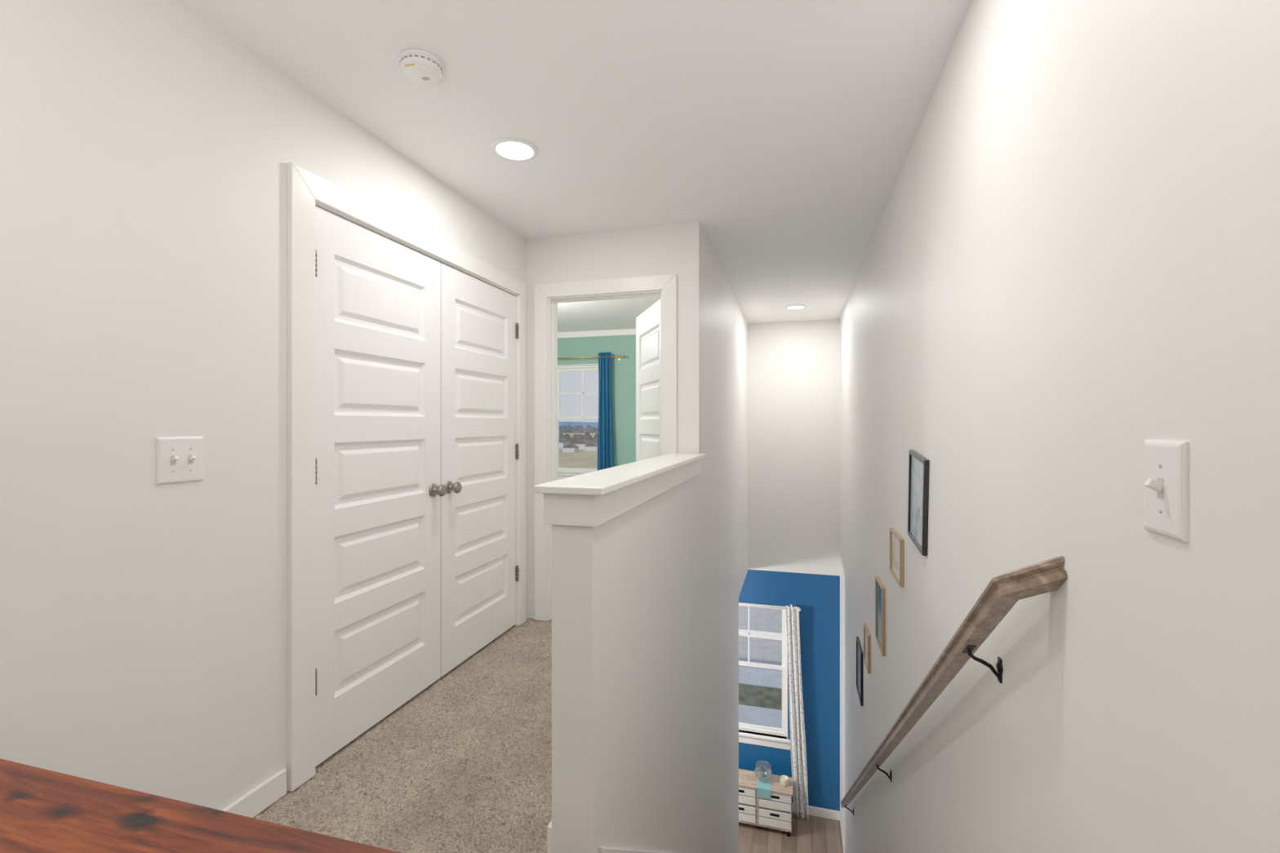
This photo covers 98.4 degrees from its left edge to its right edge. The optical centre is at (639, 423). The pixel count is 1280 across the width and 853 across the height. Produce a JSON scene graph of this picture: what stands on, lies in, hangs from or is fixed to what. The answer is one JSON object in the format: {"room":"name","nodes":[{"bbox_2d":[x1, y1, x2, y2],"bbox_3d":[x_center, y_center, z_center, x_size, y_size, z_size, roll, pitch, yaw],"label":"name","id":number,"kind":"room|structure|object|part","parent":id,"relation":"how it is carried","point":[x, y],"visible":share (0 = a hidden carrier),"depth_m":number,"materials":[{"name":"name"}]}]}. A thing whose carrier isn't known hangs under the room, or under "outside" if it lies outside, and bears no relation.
{"room":"upstairs hallway landing","nodes":[
{"label":"upstairs hallway landing","id":0,"kind":"room"},
{"bbox_2d":[0,0,526,810],"bbox_3d":[-1.709,0.033,0.277,0.120,2.421,6.800,0,0,16],"label":"wall","id":1,"kind":"structure","parent":0,"point":[146,151],"depth_m":1.47,"materials":[{"name":"paint"}]},
{"bbox_2d":[155,436,203,484],"bbox_3d":[-1.276,0.101,1.544,0.023,0.128,0.122,0,0,16],"label":"light switch","id":2,"kind":"object","parent":1,"relation":"attached to","point":[178,459],"visible":1,"depth_m":1.54,"materials":[{"name":"white plastic"}]},
{"bbox_2d":[222,768,286,817],"bbox_3d":[-1.882,1.200,-0.577,0.014,0.085,5.063,0,0,16],"label":"baseboard","id":3,"kind":"structure","parent":1,"relation":"attached to","point":[260,797],"depth_m":1.77,"materials":[{"name":"paint"}]},
{"bbox_2d":[315,249,316,695],"bbox_3d":[-1.159,0.172,1.967,0.018,1.587,0.013,0,0,16],"label":"hinges","id":4,"kind":"object","parent":1,"relation":"attached to","point":[315,250],"visible":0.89,"depth_m":1.96,"materials":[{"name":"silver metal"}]},
{"bbox_2d":[315,205,446,766],"bbox_3d":[-1.053,0.225,2.321,0.099,2.013,0.736,0,0,16],"label":"leaf","id":5,"kind":"object","parent":1,"relation":"attached to","point":[378,298],"depth_m":2.26,"materials":[{"name":"paint"}]},
{"bbox_3d":[-0.952,0.316,2.615,0.064,0.064,0.064,0,0,16],"label":"knob","id":6,"kind":"part","parent":5,"relation":"part of","materials":[{"name":"silver metal"}]},
{"bbox_2d":[287,162,526,791],"bbox_3d":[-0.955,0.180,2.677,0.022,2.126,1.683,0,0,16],"label":"door frame","id":7,"kind":"structure","parent":1,"relation":"attached to","point":[305,188],"depth_m":1.92,"materials":[{"name":"white wood"}]},
{"bbox_2d":[440,262,515,676],"bbox_3d":[-0.851,0.225,3.036,0.099,2.013,0.736,0,0,16],"label":"leaf","id":8,"kind":"object","parent":1,"relation":"attached to","point":[478,317],"depth_m":2.98,"materials":[{"name":"paint"}]},
{"bbox_3d":[-0.918,0.316,2.733,0.064,0.064,0.064,0,0,16],"label":"knob","id":9,"kind":"part","parent":8,"relation":"part of","materials":[{"name":"silver metal"}]},
{"bbox_2d":[515,322,518,581],"bbox_3d":[-0.755,0.172,3.394,0.018,1.587,0.013,0,0,16],"label":"hinges","id":10,"kind":"object","parent":1,"relation":"attached to","point":[517,323],"visible":1,"depth_m":3.39,"materials":[{"name":"silver metal"}]},
{"bbox_2d":[260,625,518,813],"bbox_3d":[-1.386,1.395,1.952,4.668,0.295,10.200,0,0,16],"label":"floor","id":11,"kind":"structure","parent":0,"point":[420,694],"depth_m":2.44,"materials":[{"name":"carpet"}]},
{"bbox_2d":[253,617,551,852],"bbox_3d":[-0.504,1.247,1.718,2.788,0.028,10.522,0,0,8],"label":"carpet","id":12,"kind":"object","parent":11,"relation":"on","point":[464,766],"visible":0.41,"depth_m":1.98,"materials":[{"name":"beige carpet"}]},
{"bbox_2d":[0,758,400,852],"bbox_3d":[-0.835,0.867,0.400,1.420,0.753,0.740,0,0,15],"label":"wooden table","id":13,"kind":"object","parent":12,"relation":"on","point":[42,811],"visible":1,"depth_m":0.68,"materials":[{"name":"brown wood"}]},
{"bbox_2d":[176,0,971,332],"bbox_3d":[-1.396,-1.228,1.971,4.938,0.100,10.470,0,0,16],"label":"ceiling","id":14,"kind":"structure","parent":0,"point":[787,130],"depth_m":2.04,"materials":[{"name":"paint"}]},
{"bbox_2d":[398,48,444,84],"bbox_3d":[-0.713,-1.157,1.803,0.138,0.043,0.138,0,0,16],"label":"smoke detector","id":15,"kind":"object","parent":14,"relation":"attached to","point":[421,66],"visible":1,"depth_m":1.77,"materials":[{"name":"white plastic"}]},
{"bbox_2d":[490,137,538,161],"bbox_3d":[-0.538,-1.173,2.374,0.200,0.009,0.200,0,0,16],"label":"recessed light","id":16,"kind":"object","parent":14,"relation":"in","point":[510,148],"visible":1,"depth_m":2.36,"materials":[{"name":"white plastic"}]},
{"bbox_2d":[785,304,805,309],"bbox_3d":[1.570,-1.173,5.573,0.200,0.009,0.200,0,0,16],"label":"recessed light","id":17,"kind":"object","parent":14,"relation":"in","point":[796,306],"visible":1,"depth_m":5.55,"materials":[{"name":"white plastic"}]},
{"bbox_2d":[557,334,635,474],"bbox_3d":[-0.572,0.268,7.100,3.625,2.891,0.150,0,0,16],"label":"wall","id":18,"kind":"structure","parent":0,"point":[624,370],"depth_m":6.94,"materials":[{"name":"paint"}]},
{"bbox_2d":[557,472,583,479],"bbox_3d":[-0.767,0.698,7.083,0.900,0.110,0.090,0,0,16],"label":"stool","id":19,"kind":"object","parent":18,"relation":"attached to","point":[560,476],"visible":0.07,"depth_m":7.11,"materials":[{"name":"paint"}]},
{"bbox_2d":[557,364,598,473],"bbox_3d":[-0.745,-0.057,7.162,0.800,1.400,0.085,0,0,16],"label":"frame","id":20,"kind":"object","parent":18,"relation":"attached to","point":[593,367],"visible":0.45,"depth_m":7.17,"materials":[{"name":"paint"}]},
{"bbox_2d":[557,364,598,366],"bbox_3d":[-0.762,-0.058,7.102,0.802,1.401,0.051,0,0,16],"label":"lining","id":21,"kind":"object","parent":18,"relation":"attached to","point":[581,364],"visible":0.1,"depth_m":7.09,"materials":[{"name":"paint"}]},
{"bbox_2d":[557,355,625,359],"bbox_3d":[-0.828,-0.825,7.033,1.362,0.055,0.120,0,0,16],"label":"curtain rod","id":22,"kind":"object","parent":18,"relation":"attached to","point":[621,356],"depth_m":6.93,"materials":[{"name":"metal"}]},
{"bbox_2d":[557,328,635,338],"bbox_3d":[-0.549,-1.141,7.000,3.525,0.075,0.030,0,0,16],"label":"crown molding","id":23,"kind":"structure","parent":18,"relation":"attached to","point":[623,331],"depth_m":6.98,"materials":[{"name":"paint"}]},
{"bbox_2d":[597,351,613,470],"bbox_3d":[-0.426,0.163,6.875,0.233,2.100,0.059,0,0,16],"label":"curtain","id":24,"kind":"object","parent":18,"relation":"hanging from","point":[605,434],"visible":0.7,"depth_m":6.87,"materials":[{"name":"blue fabric"}]},
{"bbox_2d":[526,222,702,635],"bbox_3d":[-1.396,0.033,3.784,3.650,2.421,0.120,0,0,16],"label":"wall","id":25,"kind":"structure","parent":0,"point":[671,249],"depth_m":3.32,"materials":[{"name":"white paint"}]},
{"bbox_2d":[534,273,676,621],"bbox_3d":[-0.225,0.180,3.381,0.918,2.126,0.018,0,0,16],"label":"door frame","id":26,"kind":"structure","parent":25,"relation":"attached to","point":[667,283],"depth_m":3.46,"materials":[{"name":"white wood"}]},
{"bbox_2d":[551,474,698,852],"bbox_3d":[0.045,0.721,2.406,0.125,1.045,1.746,0,0,16],"label":"half wall","id":27,"kind":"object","parent":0,"point":[625,588],"depth_m":1.72,"materials":[{"name":"white paint"}]},
{"bbox_2d":[533,453,705,527],"bbox_3d":[0.040,0.230,2.368,0.205,0.113,1.761,0,0,16],"label":"half-wall cap","id":28,"kind":"object","parent":27,"relation":"on","point":[593,499],"visible":1,"depth_m":1.71,"materials":[{"name":"paint"}]},
{"bbox_2d":[602,229,747,852],"bbox_3d":[0.509,1.643,4.041,0.125,5.641,5.146,0,0,16],"label":"wall","id":29,"kind":"structure","parent":0,"point":[682,796],"depth_m":3.81,"materials":[{"name":"white paint"}]},
{"bbox_2d":[546,820,551,852],"bbox_3d":[-0.021,1.200,2.425,0.014,0.085,1.746,0,0,16],"label":"baseboard","id":30,"kind":"structure","parent":29,"relation":"attached to","point":[549,826],"depth_m":1.58,"materials":[{"name":"paint"}]},
{"bbox_2d":[598,846,668,852],"bbox_3d":[0.417,2.841,3.457,0.016,3.242,3.880,0,0,16],"label":"skirt","id":31,"kind":"object","parent":29,"relation":"attached to","point":[601,850],"visible":1,"depth_m":1.74,"materials":[{"name":"paint"}]},
{"bbox_2d":[635,298,660,461],"bbox_3d":[0.075,0.224,3.747,0.036,2.015,0.720,0,0,-14],"label":"leaf","id":32,"kind":"object","parent":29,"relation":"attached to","point":[648,322],"visible":0.37,"depth_m":3.78,"materials":[{"name":"paint"}]},
{"bbox_2d":[738,568,839,811],"bbox_3d":[0.035,3.088,6.928,4.888,2.750,0.150,0,0,16],"label":"wall","id":33,"kind":"structure","parent":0,"point":[817,597],"depth_m":6.30,"materials":[{"name":"blue paint"}]},
{"bbox_2d":[738,603,786,737],"bbox_3d":[1.295,2.878,6.584,0.900,1.530,0.085,0,0,16],"label":"frame","id":34,"kind":"object","parent":33,"relation":"attached to","point":[744,726],"visible":0.55,"depth_m":6.48,"materials":[{"name":"paint"}]},
{"bbox_2d":[738,602,787,739],"bbox_3d":[1.278,2.877,6.523,0.902,1.531,0.051,0,0,16],"label":"lining","id":35,"kind":"object","parent":33,"relation":"attached to","point":[739,602],"visible":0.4,"depth_m":6.38,"materials":[{"name":"paint"}]},
{"bbox_2d":[738,730,790,750],"bbox_3d":[1.273,3.698,6.505,1.000,0.110,0.090,0,0,16],"label":"stool","id":36,"kind":"object","parent":33,"relation":"attached to","point":[753,738],"visible":0.43,"depth_m":6.43,"materials":[{"name":"paint"}]},
{"bbox_2d":[738,604,800,611],"bbox_3d":[1.207,2.111,6.456,1.292,0.055,0.120,0,0,16],"label":"curtain rod","id":37,"kind":"object","parent":33,"relation":"attached to","point":[799,610],"depth_m":6.34,"materials":[{"name":"white metal"}]},
{"bbox_2d":[785,605,808,820],"bbox_3d":[1.776,3.258,6.251,0.256,2.370,0.051,0,0,16],"label":"curtain","id":38,"kind":"object","parent":37,"relation":"hanging from","point":[797,737],"visible":0.99,"depth_m":6.25,"materials":[{"name":"fabric"}]},
{"bbox_2d":[791,802,839,820],"bbox_3d":[0.003,4.413,6.852,4.668,0.100,0.014,0,0,16],"label":"baseboard","id":39,"kind":"structure","parent":33,"relation":"attached to","point":[813,811],"depth_m":6.26,"materials":[{"name":"paint"}]},
{"bbox_2d":[738,812,843,852],"bbox_3d":[-0.688,4.513,4.379,4.888,0.100,5.450,0,0,16],"label":"floor","id":40,"kind":"structure","parent":0,"point":[816,834],"depth_m":5.97,"materials":[{"name":"wood"}]},
{"bbox_2d":[738,768,792,837],"bbox_3d":[1.131,4.223,6.233,1.145,0.480,0.290,0,0,16],"label":"storage cabinet","id":41,"kind":"object","parent":40,"relation":"on","point":[775,812],"visible":0.52,"depth_m":6.05,"materials":[{"name":"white wood"}]},
{"bbox_2d":[756,779,771,799],"bbox_3d":[1.367,4.026,6.085,0.150,0.094,0.146,0,0,16],"label":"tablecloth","id":42,"kind":"object","parent":41,"relation":"on","point":[763,788],"visible":1,"depth_m":6.03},
{"bbox_2d":[780,775,788,786],"bbox_3d":[1.593,3.943,6.096,0.090,0.080,0.090,0,0,16],"label":"candle","id":43,"kind":"object","parent":41,"relation":"on","point":[784,779],"visible":1,"depth_m":6.07,"materials":[{"name":"white wax"}]},
{"bbox_2d":[747,319,839,575],"bbox_3d":[1.779,0.268,6.434,1.263,2.891,0.150,0,0,16],"label":"wall","id":44,"kind":"structure","parent":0,"point":[793,367],"depth_m":6.36,"materials":[{"name":"white paint"}]},
{"bbox_2d":[840,0,1279,852],"bbox_3d":[0.917,1.643,1.299,0.120,5.641,10.200,0,0,16],"label":"wall","id":45,"kind":"structure","parent":0,"point":[1071,264],"depth_m":0.96,"materials":[{"name":"paint"}]},
{"bbox_2d":[856,636,862,706],"bbox_3d":[1.666,1.870,4.194,0.018,0.390,0.320,0,0,16],"label":"picture frame","id":46,"kind":"object","parent":45,"relation":"attached to","point":[859,649],"visible":1,"depth_m":4.16,"materials":[{"name":"black plastic"}]},
{"bbox_2d":[857,643,860,696],"bbox_3d":[1.666,1.870,4.194,0.002,0.362,0.292,0,0,16],"label":"print","id":47,"kind":"object","parent":46,"relation":"attached to","point":[858,644],"depth_m":4.21},
{"bbox_2d":[863,622,871,673],"bbox_3d":[1.541,1.520,3.752,0.018,0.250,0.240,0,0,16],"label":"picture frame","id":48,"kind":"object","parent":45,"relation":"attached to","point":[867,637],"visible":1,"depth_m":3.72,"materials":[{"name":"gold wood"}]},
{"bbox_2d":[865,631,867,662],"bbox_3d":[1.541,1.520,3.752,0.002,0.186,0.176,0,0,16],"label":"print","id":49,"kind":"object","parent":48,"relation":"attached to","point":[866,637],"depth_m":3.77},
{"bbox_2d":[875,575,885,656],"bbox_3d":[1.373,1.090,3.160,0.018,0.370,0.270,0,0,16],"label":"picture frame","id":50,"kind":"object","parent":45,"relation":"attached to","point":[880,590],"visible":1,"depth_m":3.14,"materials":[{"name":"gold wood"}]},
{"bbox_2d":[876,581,881,647],"bbox_3d":[1.373,1.090,3.160,0.002,0.342,0.242,0,0,16],"label":"print","id":51,"kind":"object","parent":50,"relation":"attached to","point":[878,583],"depth_m":3.17},
{"bbox_2d":[889,528,904,586],"bbox_3d":[1.226,0.632,2.641,0.018,0.215,0.290,0,0,16],"label":"picture frame","id":52,"kind":"object","parent":45,"relation":"attached to","point":[896,541],"visible":1,"depth_m":2.61,"materials":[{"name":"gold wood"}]},
{"bbox_2d":[892,535,899,576],"bbox_3d":[1.226,0.632,2.641,0.002,0.151,0.226,0,0,16],"label":"print","id":53,"kind":"object","parent":52,"relation":"attached to","point":[895,543],"depth_m":2.65},
{"bbox_2d":[907,449,929,555],"bbox_3d":[1.095,0.300,2.179,0.018,0.384,0.321,0,0,16],"label":"picture frame","id":54,"kind":"object","parent":45,"relation":"attached to","point":[918,465],"visible":1,"depth_m":2.15,"materials":[{"name":"black plastic"}]},
{"bbox_2d":[910,455,923,546],"bbox_3d":[1.095,0.300,2.179,0.002,0.328,0.258,0,5,16],"label":"print","id":55,"kind":"object","parent":54,"relation":"attached to","point":[916,461],"depth_m":2.18},
{"bbox_2d":[840,555,1067,815],"bbox_3d":[1.277,1.820,2.958,0.093,3.156,4.063,0,0,16],"label":"handrail","id":56,"kind":"object","parent":45,"relation":"attached to","point":[1004,590],"visible":1,"depth_m":1.31,"materials":[{"name":"brown wood"}]},
{"bbox_2d":[1144,440,1188,542],"bbox_3d":[0.681,0.085,0.729,0.023,0.126,0.083,0,0,16],"label":"light switch","id":57,"kind":"object","parent":45,"relation":"attached to","point":[1166,462],"visible":1,"depth_m":0.72,"materials":[{"name":"white plastic"}]},
{"label":"outside","id":58,"kind":"structure","parent":0,"visible":0},
{"bbox_2d":[559,426,598,468],"bbox_3d":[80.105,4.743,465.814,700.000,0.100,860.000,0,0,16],"label":"field","id":59,"kind":"structure","parent":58,"point":[584,459],"depth_m":74.84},
{"bbox_2d":[559,431,597,444],"bbox_3d":[8.910,2.955,104.742,220.000,3.476,6.400,0,0,16],"label":"tree line","id":60,"kind":"object","parent":59,"relation":"on","point":[576,437],"visible":0.02,"depth_m":108.23,"materials":[{"name":"grey plant"}]},
{"bbox_2d":[559,436,597,452],"bbox_3d":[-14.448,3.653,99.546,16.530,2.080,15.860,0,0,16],"label":"houses","id":61,"kind":"structure","parent":59,"relation":"on","point":[564,443],"depth_m":94.98},
{"bbox_2d":[559,424,598,433],"bbox_3d":[24.020,2.374,268.012,420.000,4.639,8.800,0,0,16],"label":"tree line","id":62,"kind":"object","parent":59,"relation":"on","point":[568,428],"visible":0.02,"depth_m":280.05,"materials":[{"name":"grey plant"}]},
{"bbox_2d":[559,422,598,426],"bbox_3d":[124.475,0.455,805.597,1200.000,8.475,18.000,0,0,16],"label":"hills","id":63,"kind":"structure","parent":59,"relation":"on","point":[561,424],"depth_m":860.30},
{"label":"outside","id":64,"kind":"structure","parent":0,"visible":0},
{"bbox_2d":[738,684,782,710],"bbox_3d":[6.724,4.738,23.715,120.000,0.110,30.700,0,0,16],"label":"lawn","id":65,"kind":"structure","parent":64,"point":[750,695],"depth_m":9.48,"materials":[{"name":"green plant"}]},
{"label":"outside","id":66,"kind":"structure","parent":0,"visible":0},
{"bbox_2d":[738,605,782,671],"bbox_3d":[3.458,4.753,12.194,120.000,0.120,3.850,0,0,16],"label":"road","id":67,"kind":"structure","parent":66,"point":[762,651],"depth_m":12.01,"materials":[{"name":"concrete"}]},
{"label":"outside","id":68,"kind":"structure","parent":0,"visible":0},
{"bbox_2d":[738,629,782,728],"bbox_3d":[2.661,4.728,9.385,120.000,0.130,5.990,0,0,16],"label":"sidewalk","id":69,"kind":"structure","parent":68,"point":[769,678],"depth_m":9.90,"materials":[{"name":"concrete"}]}
]}

